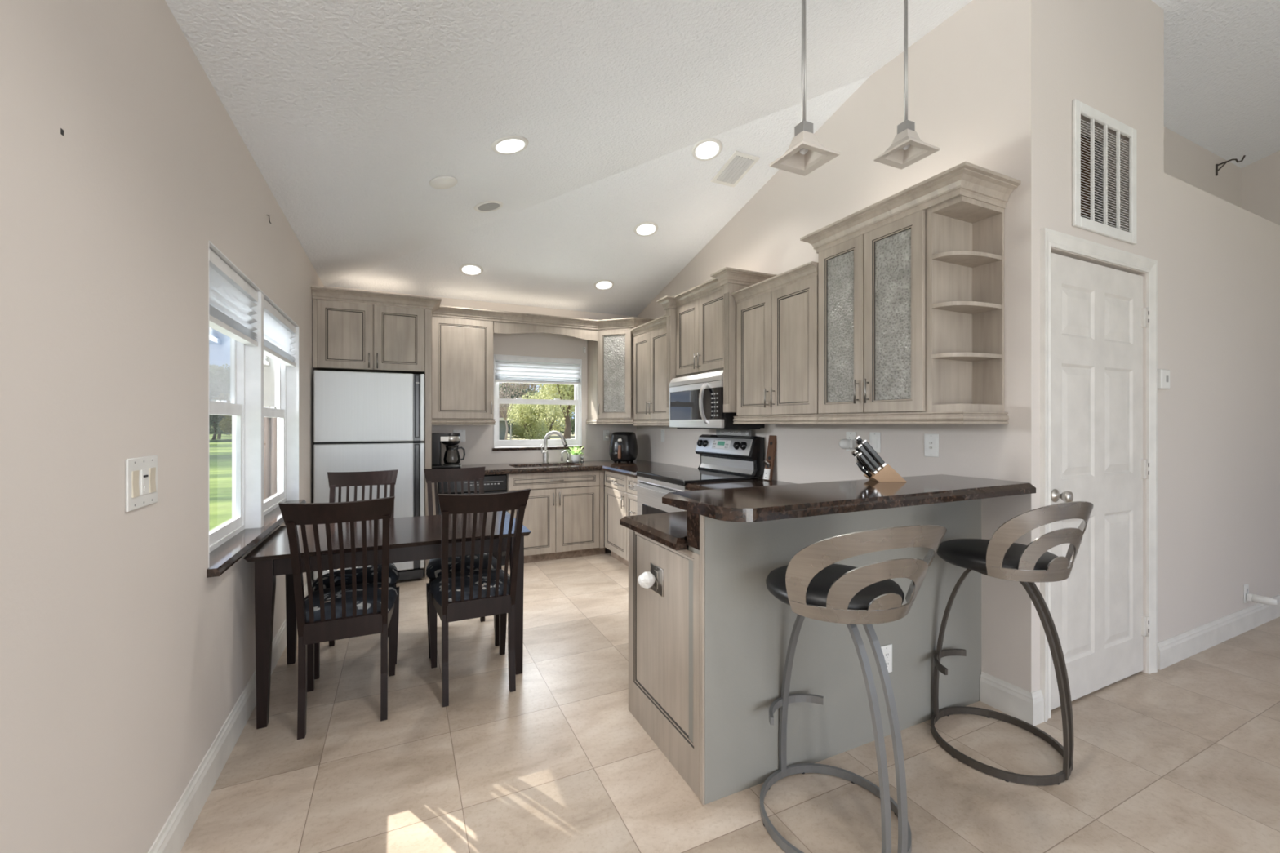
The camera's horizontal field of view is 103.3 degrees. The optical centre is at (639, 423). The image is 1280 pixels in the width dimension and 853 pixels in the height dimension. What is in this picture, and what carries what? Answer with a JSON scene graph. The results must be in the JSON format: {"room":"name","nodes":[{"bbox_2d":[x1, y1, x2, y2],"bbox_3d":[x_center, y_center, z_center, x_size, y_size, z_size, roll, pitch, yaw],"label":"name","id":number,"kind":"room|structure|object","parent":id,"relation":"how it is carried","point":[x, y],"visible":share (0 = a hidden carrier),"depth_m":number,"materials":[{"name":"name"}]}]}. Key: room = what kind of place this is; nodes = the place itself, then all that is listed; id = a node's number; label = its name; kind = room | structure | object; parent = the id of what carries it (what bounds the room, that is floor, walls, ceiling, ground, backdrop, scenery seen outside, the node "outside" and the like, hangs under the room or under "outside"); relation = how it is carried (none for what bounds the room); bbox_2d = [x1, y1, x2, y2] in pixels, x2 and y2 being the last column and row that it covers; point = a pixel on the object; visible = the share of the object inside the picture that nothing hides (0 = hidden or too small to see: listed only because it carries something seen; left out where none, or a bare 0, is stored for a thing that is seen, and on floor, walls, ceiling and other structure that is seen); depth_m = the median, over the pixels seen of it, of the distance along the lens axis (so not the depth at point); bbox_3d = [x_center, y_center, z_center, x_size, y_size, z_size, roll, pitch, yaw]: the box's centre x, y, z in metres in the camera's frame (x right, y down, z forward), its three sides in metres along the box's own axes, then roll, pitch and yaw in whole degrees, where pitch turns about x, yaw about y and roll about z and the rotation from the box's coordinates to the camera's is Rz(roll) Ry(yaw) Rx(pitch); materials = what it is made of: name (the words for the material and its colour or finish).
{"room":"kitchen","nodes":[
{"label":"kitchen","id":0,"kind":"room"},
{"bbox_2d":[0,0,324,852],"bbox_3d":[-1.093,0.020,0.700,0.120,2.600,8.800,0,0,-25],"label":"wall","id":1,"kind":"structure","parent":0,"point":[122,664],"depth_m":1.22,"materials":[{"name":"paint"}]},
{"bbox_2d":[125,455,157,511],"bbox_3d":[-1.333,0.157,1.361,0.012,0.135,0.175,0,0,-25],"label":"light switch","id":2,"kind":"object","parent":1,"relation":"attached to","point":[141,473],"visible":1,"depth_m":1.35,"materials":[{"name":"white plastic"}]},
{"bbox_2d":[147,582,312,852],"bbox_3d":[-0.864,1.252,0.372,0.016,0.137,7.790,0,0,-25],"label":"baseboard","id":3,"kind":"structure","parent":1,"relation":"attached to","point":[175,831],"depth_m":1.81,"materials":[{"name":"white wood"}]},
{"bbox_2d":[206,240,306,577],"bbox_3d":[-1.984,-0.056,2.635,0.157,1.219,1.840,0,0,-25],"label":"window","id":4,"kind":"structure","parent":1,"relation":"in","point":[246,384],"depth_m":2.53,"materials":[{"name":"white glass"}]},
{"bbox_2d":[208,248,257,346],"bbox_3d":[-1.768,-0.520,2.179,0.044,0.270,0.774,0,0,-25],"label":"pleated shade","id":5,"kind":"object","parent":4,"relation":"attached to","point":[231,298],"visible":0.68,"depth_m":2.16,"materials":[{"name":"white fabric"}]},
{"bbox_2d":[263,297,295,367],"bbox_3d":[-2.163,-0.520,3.014,0.044,0.270,0.942,0,0,-25],"label":"pleated shade","id":6,"kind":"object","parent":4,"relation":"attached to","point":[278,331],"visible":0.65,"depth_m":3.00,"materials":[{"name":"white fabric"}]},
{"bbox_2d":[263,417,277,501],"bbox_3d":[-2.930,0.502,3.990,0.410,1.137,0.117,0,0,-25],"label":"curtain","id":7,"kind":"object","parent":1,"relation":"hanging from","point":[270,424],"visible":0.1,"depth_m":3.98,"materials":[{"name":"beige fabric"}]},
{"bbox_2d":[324,285,636,539],"bbox_3d":[-1.506,0.000,5.338,3.376,2.640,0.140,0,0,-25],"label":"wall","id":8,"kind":"structure","parent":0,"point":[478,444],"depth_m":5.43,"materials":[{"name":"paint"}]},
{"bbox_2d":[431,315,495,425],"bbox_3d":[-1.738,-0.491,4.939,0.591,1.008,0.380,0,0,-25],"label":"upper cabinet","id":9,"kind":"object","parent":8,"relation":"attached to","point":[462,348],"visible":0.83,"depth_m":4.79,"materials":[{"name":"brown wood"}]},
{"bbox_2d":[431,305,653,329],"bbox_3d":[-0.914,-1.042,5.157,2.256,0.092,0.685,0,0,-25],"label":"crown molding","id":10,"kind":"structure","parent":9,"relation":"on","point":[443,311],"depth_m":5.07,"materials":[{"name":"brown wood"}]},
{"bbox_2d":[492,354,583,451],"bbox_3d":[-1.100,-0.217,5.491,0.990,1.002,0.130,0,0,-25],"label":"window","id":11,"kind":"structure","parent":8,"relation":"in","point":[577,402],"depth_m":5.47,"materials":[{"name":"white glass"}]},
{"bbox_2d":[494,355,581,385],"bbox_3d":[-1.089,-0.570,5.469,0.934,0.275,0.044,0,0,-25],"label":"pleated shade","id":12,"kind":"object","parent":11,"relation":"attached to","point":[508,369],"visible":1,"depth_m":5.45,"materials":[{"name":"white fabric"}]},
{"bbox_2d":[586,327,635,424],"bbox_3d":[-0.191,-0.494,5.534,0.627,1.003,0.625,0,0,-25],"label":"upper cabinet","id":13,"kind":"object","parent":8,"relation":"attached to","point":[611,357],"visible":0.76,"depth_m":5.33,"materials":[{"name":"brown wood"}]},
{"bbox_2d":[493,320,597,341],"bbox_3d":[-0.938,-0.935,5.160,1.075,0.120,0.020,0,0,-25],"label":"window valance","id":14,"kind":"object","parent":13,"relation":"attached to","point":[500,327],"visible":1,"depth_m":5.13,"materials":[{"name":"brown wood"}]},
{"bbox_2d":[164,0,1279,316],"bbox_3d":[2.183,-2.216,2.192,7.380,2.004,8.900,0,0,-25],"label":"ceiling","id":15,"kind":"structure","parent":0,"point":[348,111],"depth_m":2.76,"materials":[{"name":"paint"}]},
{"bbox_2d":[429,175,457,189],"bbox_3d":[-1.197,-1.467,3.087,0.160,0.052,0.164,0,0,-20],"label":"ceiling cover","id":16,"kind":"structure","parent":15,"relation":"attached to","point":[443,182],"depth_m":3.06,"materials":[{"name":"white plastic"}]},
{"bbox_2d":[459,263,483,275],"bbox_3d":[-1.530,-1.405,4.598,0.207,0.073,0.201,0,0,-20],"label":"recessed light","id":17,"kind":"object","parent":15,"relation":"in","point":[465,268],"visible":0.97,"depth_m":4.59,"materials":[{"name":"white plastic"}]},
{"bbox_2d":[474,200,502,212],"bbox_3d":[-1.085,-1.556,3.632,0.201,0.056,0.207,0,0,-20],"label":"recessed light","id":18,"kind":"object","parent":15,"relation":"in","point":[487,206],"visible":1,"depth_m":3.62,"materials":[{"name":"white plastic"}]},
{"bbox_2d":[491,135,528,154],"bbox_3d":[-0.725,-1.560,2.824,0.201,0.074,0.207,0,0,-20],"label":"recessed light","id":19,"kind":"object","parent":15,"relation":"in","point":[509,144],"visible":0.97,"depth_m":2.81,"materials":[{"name":"white plastic"}]},
{"bbox_2d":[593,279,613,289],"bbox_3d":[-0.364,-1.411,5.123,0.207,0.073,0.201,0,0,-20],"label":"recessed light","id":20,"kind":"object","parent":15,"relation":"in","point":[605,284],"visible":0.99,"depth_m":5.12,"materials":[{"name":"white plastic"}]},
{"bbox_2d":[633,221,657,236],"bbox_3d":[0.050,-1.644,4.260,0.207,0.073,0.201,0,0,-20],"label":"recessed light","id":21,"kind":"object","parent":15,"relation":"in","point":[645,228],"visible":0.99,"depth_m":4.25,"materials":[{"name":"white plastic"}]},
{"bbox_2d":[691,137,722,160],"bbox_3d":[0.455,-1.867,3.439,0.207,0.073,0.201,0,0,-20],"label":"recessed light","id":22,"kind":"object","parent":15,"relation":"in","point":[700,152],"visible":1,"depth_m":3.43,"materials":[{"name":"white plastic"}]},
{"bbox_2d":[711,150,759,186],"bbox_3d":[0.684,-1.831,3.656,0.210,0.084,0.312,0,0,-25],"label":"ceiling vent","id":23,"kind":"object","parent":15,"relation":"in","point":[739,163],"visible":1,"depth_m":3.64,"materials":[{"name":"white plastic"}]},
{"bbox_2d":[768,0,839,176],"bbox_3d":[0.570,-1.335,1.762,0.166,0.843,0.166,0,0,-25],"label":"pendant light","id":24,"kind":"object","parent":15,"relation":"hanging from","point":[805,154],"visible":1,"depth_m":1.76,"materials":[{"name":"silver glass"}]},
{"bbox_2d":[873,0,940,169],"bbox_3d":[1.042,-1.470,1.985,0.166,0.840,0.166,0,0,-25],"label":"pendant light","id":25,"kind":"object","parent":15,"relation":"hanging from","point":[906,148],"visible":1,"depth_m":1.98,"materials":[{"name":"silver glass"}]},
{"bbox_2d":[179,539,1279,852],"bbox_3d":[2.198,1.380,2.255,7.500,0.120,9.000,0,0,-25],"label":"floor","id":26,"kind":"structure","parent":0,"point":[1184,757],"depth_m":1.94,"materials":[{"name":"tile"}]},
{"bbox_2d":[278,496,398,739],"bbox_3d":[-1.333,0.812,2.303,0.418,1.016,0.695,0,0,-25],"label":"dining chair","id":27,"kind":"object","parent":26,"relation":"on","point":[333,613],"visible":1,"depth_m":2.15,"materials":[{"name":"wood"}]},
{"bbox_2d":[311,469,399,679],"bbox_3d":[-1.648,0.812,2.985,0.418,1.016,0.695,0,0,-25],"label":"dining chair","id":28,"kind":"object","parent":26,"relation":"on","point":[335,479],"visible":0.43,"depth_m":3.14,"materials":[{"name":"wood"}]},
{"bbox_2d":[313,369,424,581],"bbox_3d":[-2.323,0.453,4.417,0.792,1.735,0.748,0,0,-25],"label":"refrigerator","id":29,"kind":"object","parent":26,"relation":"on","point":[363,421],"visible":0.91,"depth_m":4.09,"materials":[{"name":"metal"}]},
{"bbox_2d":[311,285,441,577],"bbox_3d":[-2.282,0.128,4.465,0.943,2.384,0.773,0,0,-25],"label":"tall cabinet","id":30,"kind":"object","parent":26,"relation":"on","point":[348,336],"visible":0.93,"depth_m":4.17,"materials":[{"name":"brown wood"}]},
{"bbox_2d":[243,511,531,729],"bbox_3d":[-1.283,0.945,2.740,1.224,0.750,0.740,0,0,-25],"label":"dining table","id":31,"kind":"object","parent":26,"relation":"on","point":[419,538],"visible":0.62,"depth_m":2.49,"materials":[{"name":"black wood"}]},
{"bbox_2d":[431,482,437,515],"bbox_3d":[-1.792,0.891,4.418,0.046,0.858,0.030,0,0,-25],"label":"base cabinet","id":32,"kind":"object","parent":26,"relation":"on","point":[433,483],"visible":0.02,"depth_m":4.40,"materials":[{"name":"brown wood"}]},
{"bbox_2d":[423,466,499,658],"bbox_3d":[-1.146,0.812,3.223,0.418,1.016,0.695,0,0,-25],"label":"dining chair","id":33,"kind":"object","parent":26,"relation":"on","point":[433,570],"visible":0.35,"depth_m":3.35,"materials":[{"name":"wood"}]},
{"bbox_2d":[437,474,506,565],"bbox_3d":[-1.619,0.894,4.806,0.598,0.852,0.610,0,0,-25],"label":"dishwasher","id":34,"kind":"object","parent":26,"relation":"on","point":[495,483],"visible":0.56,"depth_m":4.58,"materials":[{"name":"black plastic"}]},
{"bbox_2d":[428,488,530,707],"bbox_3d":[-0.821,0.812,2.545,0.418,1.016,0.695,0,0,-25],"label":"dining chair","id":35,"kind":"object","parent":26,"relation":"on","point":[463,595],"visible":1,"depth_m":2.40,"materials":[{"name":"wood"}]},
{"bbox_2d":[506,470,604,564],"bbox_3d":[-0.907,0.891,5.159,0.980,0.858,0.688,0,0,-25],"label":"base cabinet","id":36,"kind":"object","parent":26,"relation":"on","point":[564,513],"visible":0.9,"depth_m":4.89,"materials":[{"name":"brown wood"}]},
{"bbox_2d":[459,459,694,478],"bbox_3d":[-0.740,0.441,4.783,2.261,0.042,1.514,0,0,-25],"label":"countertop","id":37,"kind":"structure","parent":36,"relation":"on","point":[630,468],"depth_m":4.95,"materials":[{"name":"stone"}]},
{"bbox_2d":[431,432,465,468],"bbox_3d":[-1.807,0.255,4.784,0.299,0.330,0.172,0,0,-17],"label":"coffee maker","id":38,"kind":"object","parent":37,"relation":"on","point":[451,440],"visible":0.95,"depth_m":4.71,"materials":[{"name":"black plastic"}]},
{"bbox_2d":[541,431,567,463],"bbox_3d":[-0.906,0.249,5.362,0.280,0.342,0.068,0,0,-3],"label":"kitchen faucet","id":39,"kind":"object","parent":37,"relation":"on","point":[545,454],"visible":1,"depth_m":5.34,"materials":[{"name":"metal"}]},
{"bbox_2d":[564,445,583,462],"bbox_3d":[-0.691,0.330,5.501,0.202,0.179,0.243,0,0,-43],"label":"potted plant","id":40,"kind":"object","parent":37,"relation":"on","point":[575,458],"visible":1,"depth_m":5.46,"materials":[{"name":"green plant"}]},
{"bbox_2d":[608,431,637,462],"bbox_3d":[-0.180,0.256,5.529,0.286,0.328,0.359,0,0,13],"label":"air fryer","id":41,"kind":"object","parent":37,"relation":"on","point":[623,445],"visible":1,"depth_m":5.40,"materials":[{"name":"black plastic"}]},
{"bbox_2d":[604,471,628,566],"bbox_3d":[0.044,0.891,4.958,0.694,0.858,0.556,0,0,-25],"label":"base cabinet","id":42,"kind":"object","parent":26,"relation":"on","point":[615,488],"visible":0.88,"depth_m":4.81,"materials":[{"name":"brown wood"}]},
{"bbox_2d":[626,475,637,560],"bbox_3d":[0.227,0.891,4.571,0.694,0.858,0.296,0,0,-25],"label":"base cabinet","id":43,"kind":"object","parent":26,"relation":"on","point":[632,496],"visible":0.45,"depth_m":4.49,"materials":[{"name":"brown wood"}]},
{"bbox_2d":[628,515,705,804],"bbox_3d":[0.485,0.811,2.232,0.898,1.018,0.646,0,0,-25],"label":"base cabinet","id":44,"kind":"object","parent":26,"relation":"on","point":[659,625],"visible":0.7,"depth_m":1.98,"materials":[{"name":"brown wood"}]},
{"bbox_2d":[650,562,663,596],"bbox_3d":[0.067,0.640,2.080,0.009,0.110,0.112,0,0,-25],"label":"wall outlet","id":45,"kind":"object","parent":44,"relation":"attached to","point":[658,586],"visible":0.94,"depth_m":2.06,"materials":[{"name":"silver metal"}]},
{"bbox_2d":[637,571,655,588],"bbox_3d":[0.026,0.640,2.071,0.065,0.068,0.067,0,0,-25],"label":"night light","id":46,"kind":"object","parent":45,"relation":"attached to","point":[646,580],"visible":1,"depth_m":2.05,"materials":[{"name":"white plastic"}]},
{"bbox_2d":[619,479,797,551],"bbox_3d":[0.541,0.441,2.840,1.604,0.042,1.470,0,0,-25],"label":"countertop","id":47,"kind":"structure","parent":44,"relation":"on","point":[669,530],"depth_m":2.20,"materials":[{"name":"stone"}]},
{"bbox_2d":[763,435,776,480],"bbox_3d":[0.962,0.255,3.756,0.085,0.331,0.076,0,0,-25],"label":"board","id":48,"kind":"object","parent":47,"relation":"on","point":[769,462],"visible":1,"depth_m":3.74,"materials":[{"name":"brown wood"}]},
{"bbox_2d":[662,474,1035,522],"bbox_3d":[0.907,0.279,2.051,1.612,0.042,0.445,0,0,-25],"label":"countertop","id":49,"kind":"structure","parent":44,"relation":"on","point":[766,503],"depth_m":1.85,"materials":[{"name":"stone"}]},
{"bbox_2d":[863,463,906,481],"bbox_3d":[1.100,0.218,2.278,0.150,0.078,0.096,0,0,0],"label":"knife block","id":50,"kind":"object","parent":49,"relation":"on","point":[886,473],"visible":0.86,"depth_m":2.23,"materials":[{"name":"brown wood"}]},
{"bbox_2d":[854,454,871,477],"bbox_3d":[0.995,0.189,2.257,0.077,0.104,0.022,0,0,0],"label":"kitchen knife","id":51,"kind":"object","parent":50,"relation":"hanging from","point":[860,466],"visible":1,"depth_m":2.25,"materials":[{"name":"black plastic"}]},
{"bbox_2d":[857,452,877,474],"bbox_3d":[1.021,0.193,2.244,0.114,0.131,0.015,0,0,0],"label":"kitchen knife","id":52,"kind":"object","parent":50,"relation":"in","point":[861,456],"visible":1,"depth_m":2.24,"materials":[{"name":"black plastic"}]},
{"bbox_2d":[856,444,881,471],"bbox_3d":[1.031,0.167,2.248,0.134,0.153,0.015,0,0,0],"label":"kitchen knife","id":53,"kind":"object","parent":50,"relation":"in","point":[860,447],"visible":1,"depth_m":2.24,"materials":[{"name":"black plastic"}]},
{"bbox_2d":[861,439,886,467],"bbox_3d":[1.050,0.149,2.244,0.137,0.156,0.015,0,0,0],"label":"kitchen knife","id":54,"kind":"object","parent":50,"relation":"in","point":[864,442],"visible":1,"depth_m":2.24,"materials":[{"name":"black plastic"}]},
{"bbox_2d":[634,434,764,515],"bbox_3d":[0.430,0.694,4.048,0.765,1.192,0.798,0,0,-25],"label":"stove","id":55,"kind":"object","parent":26,"relation":"on","point":[723,458],"visible":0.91,"depth_m":3.99,"materials":[{"name":"silver glass"}]},
{"bbox_2d":[636,468,757,486],"bbox_3d":[0.430,0.422,4.048,0.644,0.041,0.798,0,0,-25],"label":"cooktop","id":56,"kind":"object","parent":55,"relation":"in","point":[672,477],"depth_m":3.92,"materials":[{"name":"black glass"}]},
{"bbox_2d":[715,429,751,435],"bbox_3d":[0.758,0.074,4.141,0.026,0.046,0.450,0,0,-25],"label":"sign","id":57,"kind":"object","parent":55,"relation":"on","point":[718,432],"visible":1,"depth_m":4.11,"materials":[{"name":"silver metal"}]},
{"bbox_2d":[760,524,946,852],"bbox_3d":[0.643,0.797,1.628,0.516,1.046,0.576,0,0,-28],"label":"bar stool","id":58,"kind":"object","parent":26,"relation":"on","point":[814,587],"visible":1,"depth_m":1.49,"materials":[{"name":"grey metal"}]},
{"bbox_2d":[930,501,1093,786],"bbox_3d":[1.468,0.797,2.038,0.501,1.046,0.534,0,0,-40],"label":"bar stool","id":59,"kind":"object","parent":26,"relation":"on","point":[998,557],"visible":0.99,"depth_m":1.89,"materials":[{"name":"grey metal"}]},
{"bbox_2d":[1157,594,1279,670],"bbox_3d":[4.973,1.252,1.292,2.744,0.137,4.469,0,0,-25],"label":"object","id":60,"kind":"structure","parent":26,"relation":"on","point":[1171,651],"depth_m":3.00,"materials":[{"name":"white wood"}]},
{"bbox_2d":[688,498,981,804],"bbox_3d":[0.904,0.810,2.136,1.553,1.020,0.110,0,0,-25],"label":"wall","id":61,"kind":"structure","parent":0,"point":[748,629],"depth_m":1.95,"materials":[{"name":"paint"}]},
{"bbox_2d":[687,511,699,550],"bbox_3d":[0.894,0.372,2.145,1.559,0.143,0.084,0,0,-25],"label":"granite riser","id":62,"kind":"object","parent":61,"relation":"on","point":[693,519],"visible":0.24,"depth_m":1.81,"materials":[{"name":"brown stone"}]},
{"bbox_2d":[880,644,892,672],"bbox_3d":[1.037,0.994,2.132,0.072,0.118,0.009,0,0,-25],"label":"wall outlet","id":63,"kind":"object","parent":61,"relation":"attached to","point":[886,650],"visible":0.67,"depth_m":2.13,"materials":[{"name":"white plastic"}]},
{"bbox_2d":[884,651,889,667],"bbox_3d":[1.038,0.994,2.130,0.033,0.068,0.004,0,0,-25],"label":"receptacle","id":64,"kind":"object","parent":63,"relation":"attached to","point":[886,654],"depth_m":2.13,"materials":[{"name":"white plastic"}]},
{"bbox_2d":[636,0,1044,692],"bbox_3d":[0.863,-0.680,4.157,0.100,4.000,4.221,0,0,-25],"label":"wall","id":65,"kind":"structure","parent":0,"point":[975,80],"depth_m":2.51,"materials":[{"name":"paint"}]},
{"bbox_2d":[630,315,669,426],"bbox_3d":[0.237,-0.476,4.936,0.363,0.992,0.815,0,0,-25],"label":"upper cabinet","id":66,"kind":"object","parent":65,"relation":"attached to","point":[650,337],"visible":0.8,"depth_m":4.89,"materials":[{"name":"brown wood"}]},
{"bbox_2d":[656,266,776,414],"bbox_3d":[0.576,-0.587,4.118,0.449,1.013,1.075,0,0,-25],"label":"upper cabinet","id":67,"kind":"object","parent":65,"relation":"attached to","point":[701,319],"visible":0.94,"depth_m":3.97,"materials":[{"name":"brown wood"}]},
{"bbox_2d":[669,369,764,429],"bbox_3d":[0.573,-0.173,4.107,0.462,0.435,0.785,0,0,-25],"label":"microwave","id":68,"kind":"object","parent":67,"relation":"attached to","point":[695,401],"visible":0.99,"depth_m":3.91,"materials":[{"name":"silver plastic"}]},
{"bbox_2d":[730,261,820,423],"bbox_3d":[0.980,-0.465,3.359,0.367,0.935,0.822,0,0,-25],"label":"upper cabinet","id":69,"kind":"object","parent":65,"relation":"attached to","point":[777,316],"visible":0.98,"depth_m":3.22,"materials":[{"name":"brown wood"}]},
{"bbox_2d":[845,431,856,451],"bbox_3d":[1.295,0.110,3.114,0.009,0.118,0.074,0,0,-25],"label":"wall outlet","id":70,"kind":"object","parent":65,"relation":"attached to","point":[849,435],"visible":0.77,"depth_m":3.10,"materials":[{"name":"white plastic"}]},
{"bbox_2d":[839,439,852,448],"bbox_3d":[1.258,0.125,3.103,0.068,0.060,0.060,0,0,-25],"label":"air freshener","id":71,"kind":"object","parent":70,"relation":"attached to","point":[843,443],"visible":1,"depth_m":3.08,"materials":[{"name":"white plastic"}]},
{"bbox_2d":[817,208,929,424],"bbox_3d":[1.302,-0.497,2.683,0.360,1.000,0.670,0,0,-25],"label":"upper cabinet","id":72,"kind":"object","parent":65,"relation":"attached to","point":[873,286],"visible":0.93,"depth_m":2.57,"materials":[{"name":"brown wood"}]},
{"bbox_2d":[800,161,1021,253],"bbox_3d":[1.318,-1.035,2.612,0.393,0.098,0.960,0,0,-25],"label":"crown molding","id":73,"kind":"structure","parent":72,"relation":"on","point":[966,179],"depth_m":2.31,"materials":[{"name":"brown wood"}]},
{"bbox_2d":[869,431,880,453],"bbox_3d":[1.370,0.110,2.955,0.009,0.118,0.074,0,0,-25],"label":"light switch","id":74,"kind":"object","parent":65,"relation":"attached to","point":[874,437],"visible":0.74,"depth_m":2.95,"materials":[{"name":"white plastic"}]},
{"bbox_2d":[924,433,938,457],"bbox_3d":[1.516,0.114,2.641,0.014,0.120,0.078,0,0,-25],"label":"cable plate","id":75,"kind":"object","parent":65,"relation":"attached to","point":[931,441],"visible":1,"depth_m":2.64,"materials":[{"name":"white plastic"}]},
{"bbox_2d":[927,195,1008,424],"bbox_3d":[1.496,-0.497,2.312,0.328,1.000,0.167,0,0,-25],"label":"corner shelf unit","id":76,"kind":"object","parent":65,"relation":"attached to","point":[966,234],"visible":1,"depth_m":2.35,"materials":[{"name":"brown wood"}]},
{"bbox_2d":[979,671,1044,726],"bbox_3d":[1.707,1.252,2.328,0.095,0.137,0.225,0,0,-25],"label":"baseboard","id":77,"kind":"structure","parent":65,"relation":"attached to","point":[1016,702],"depth_m":2.28,"materials":[{"name":"white wood"}]},
{"bbox_2d":[1044,0,1164,673],"bbox_3d":[2.244,-0.555,2.707,1.159,3.750,0.421,0,0,-25],"label":"wall","id":78,"kind":"structure","parent":0,"point":[1105,55],"depth_m":2.57,"materials":[{"name":"paint"}]},
{"bbox_2d":[1040,227,1157,722],"bbox_3d":[2.251,0.228,2.501,1.061,2.185,0.157,0,0,-25],"label":"door","id":79,"kind":"structure","parent":78,"relation":"in","point":[1093,317],"depth_m":2.49,"materials":[{"name":"wood"}]},
{"bbox_2d":[1071,98,1136,244],"bbox_3d":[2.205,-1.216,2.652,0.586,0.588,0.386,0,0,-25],"label":"air vent","id":80,"kind":"object","parent":78,"relation":"in","point":[1090,157],"visible":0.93,"depth_m":2.52,"materials":[{"name":"white plastic"}]},
{"bbox_2d":[1157,368,1169,389],"bbox_3d":[2.811,-0.238,2.724,0.100,0.104,0.031,0,0,-25],"label":"thermostat","id":81,"kind":"object","parent":78,"relation":"attached to","point":[1163,375],"visible":0.84,"depth_m":2.70,"materials":[{"name":"white plastic"}]},
{"bbox_2d":[1164,126,1241,208],"bbox_3d":[3.857,-1.830,3.757,2.855,1.300,0.100,0,0,-25],"label":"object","id":82,"kind":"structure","parent":0,"point":[1186,161],"depth_m":3.94,"materials":[{"name":"paint"}]},
{"bbox_2d":[1215,155,1245,175],"bbox_3d":[4.653,-2.034,3.994,0.016,0.098,0.160,0,0,-32],"label":"bracket","id":83,"kind":"object","parent":82,"relation":"attached to","point":[1224,163],"visible":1,"depth_m":4.02,"materials":[{"name":"brown metal"}]},
{"bbox_2d":[1164,173,1279,639],"bbox_3d":[3.968,-0.025,3.522,2.655,2.690,0.421,0,0,-25],"label":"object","id":84,"kind":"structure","parent":0,"point":[1222,258],"depth_m":3.06,"materials":[{"name":"paint"}]},
{"bbox_2d":[1243,583,1248,603],"bbox_3d":[3.882,1.088,3.243,0.070,0.118,0.009,0,0,-25],"label":"wall outlet","id":85,"kind":"object","parent":84,"relation":"attached to","point":[1246,587],"visible":1,"depth_m":3.23,"materials":[{"name":"white plastic"}]},
{"bbox_2d":[1246,593,1278,605],"bbox_3d":[3.910,1.108,3.183,0.048,0.048,0.122,0,0,-25],"label":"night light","id":86,"kind":"object","parent":84,"relation":"attached to","point":[1250,597],"visible":1,"depth_m":3.17,"materials":[{"name":"white plastic"}]},
{"bbox_2d":[1241,150,1279,225],"bbox_3d":[6.179,-0.980,2.090,0.120,4.600,5.100,0,0,-25],"label":"wall","id":87,"kind":"structure","parent":0,"point":[1260,179],"depth_m":4.17,"materials":[{"name":"paint"}]},
{"label":"outside","id":88,"kind":"structure","parent":0,"visible":0},
{"bbox_2d":[208,430,574,532],"bbox_3d":[-25.627,1.480,54.252,240.000,0.001,200.000,0,0,-25],"label":"lawn","id":89,"kind":"structure","parent":88,"point":[220,450],"depth_m":13.57,"materials":[{"name":"green plant"}]},
{"bbox_2d":[208,414,225,439],"bbox_3d":[-38.187,-1.974,45.855,5.106,6.967,4.958,0,0,-25],"label":"tree","id":90,"kind":"object","parent":89,"relation":"on","point":[217,416],"visible":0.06,"depth_m":44.67,"materials":[{"name":"green plant"}]},
{"bbox_2d":[208,414,226,435],"bbox_3d":[-38.911,-1.466,44.552,5.338,5.970,4.017,0,0,-25],"label":"tree","id":91,"kind":"object","parent":89,"relation":"on","point":[216,424],"visible":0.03,"depth_m":44.91,"materials":[{"name":"green plant"}]},
{"bbox_2d":[218,414,231,434],"bbox_3d":[-35.767,-0.580,44.876,3.452,4.178,3.456,0,0,-25],"label":"tree","id":92,"kind":"object","parent":89,"relation":"on","point":[225,424],"visible":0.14,"depth_m":43.59,"materials":[{"name":"green plant"}]},
{"bbox_2d":[499,406,512,439],"bbox_3d":[-13.193,-0.120,45.521,3.400,3.200,4.100,0,0,-17],"label":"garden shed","id":93,"kind":"object","parent":89,"relation":"on","point":[502,422],"visible":0.2,"depth_m":44.22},
{"bbox_2d":[498,382,522,426],"bbox_3d":[-15.351,-1.752,55.776,5.085,6.660,6.640,0,0,-18],"label":"tree","id":94,"kind":"object","parent":89,"relation":"on","point":[512,396],"visible":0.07,"depth_m":54.86,"materials":[{"name":"green plant"}]},
{"bbox_2d":[498,382,543,439],"bbox_3d":[-10.398,-1.997,39.177,5.552,6.981,4.851,0,0,-25],"label":"tree","id":95,"kind":"object","parent":89,"relation":"on","point":[505,406],"visible":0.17,"depth_m":38.86,"materials":[{"name":"green plant"}]},
{"bbox_2d":[506,391,557,439],"bbox_3d":[-9.496,-0.596,43.970,4.593,4.467,4.947,0,0,-25],"label":"tree","id":96,"kind":"object","parent":89,"relation":"on","point":[522,415],"visible":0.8,"depth_m":43.08,"materials":[{"name":"green plant"}]},
{"bbox_2d":[508,384,555,422],"bbox_3d":[-12.730,-1.499,57.873,7.404,6.164,6.520,0,0,-25],"label":"tree","id":97,"kind":"object","parent":89,"relation":"on","point":[525,390],"visible":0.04,"depth_m":56.99,"materials":[{"name":"green plant"}]},
{"bbox_2d":[518,386,565,439],"bbox_3d":[-8.841,-1.024,47.406,4.653,5.296,4.282,0,0,3],"label":"tree","id":98,"kind":"object","parent":89,"relation":"on","point":[552,421],"visible":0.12,"depth_m":47.23,"materials":[{"name":"green plant"}]},
{"bbox_2d":[530,383,574,439],"bbox_3d":[-5.716,-2.264,39.412,6.090,7.573,5.667,0,0,9],"label":"tree","id":99,"kind":"object","parent":89,"relation":"on","point":[566,392],"visible":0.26,"depth_m":39.44,"materials":[{"name":"green plant"}]},
{"bbox_2d":[555,409,574,435],"bbox_3d":[-5.836,-1.942,55.791,8.074,7.050,6.155,0,0,-25],"label":"tree","id":100,"kind":"object","parent":89,"relation":"on","point":[572,424],"visible":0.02,"depth_m":53.20,"materials":[{"name":"green plant"}]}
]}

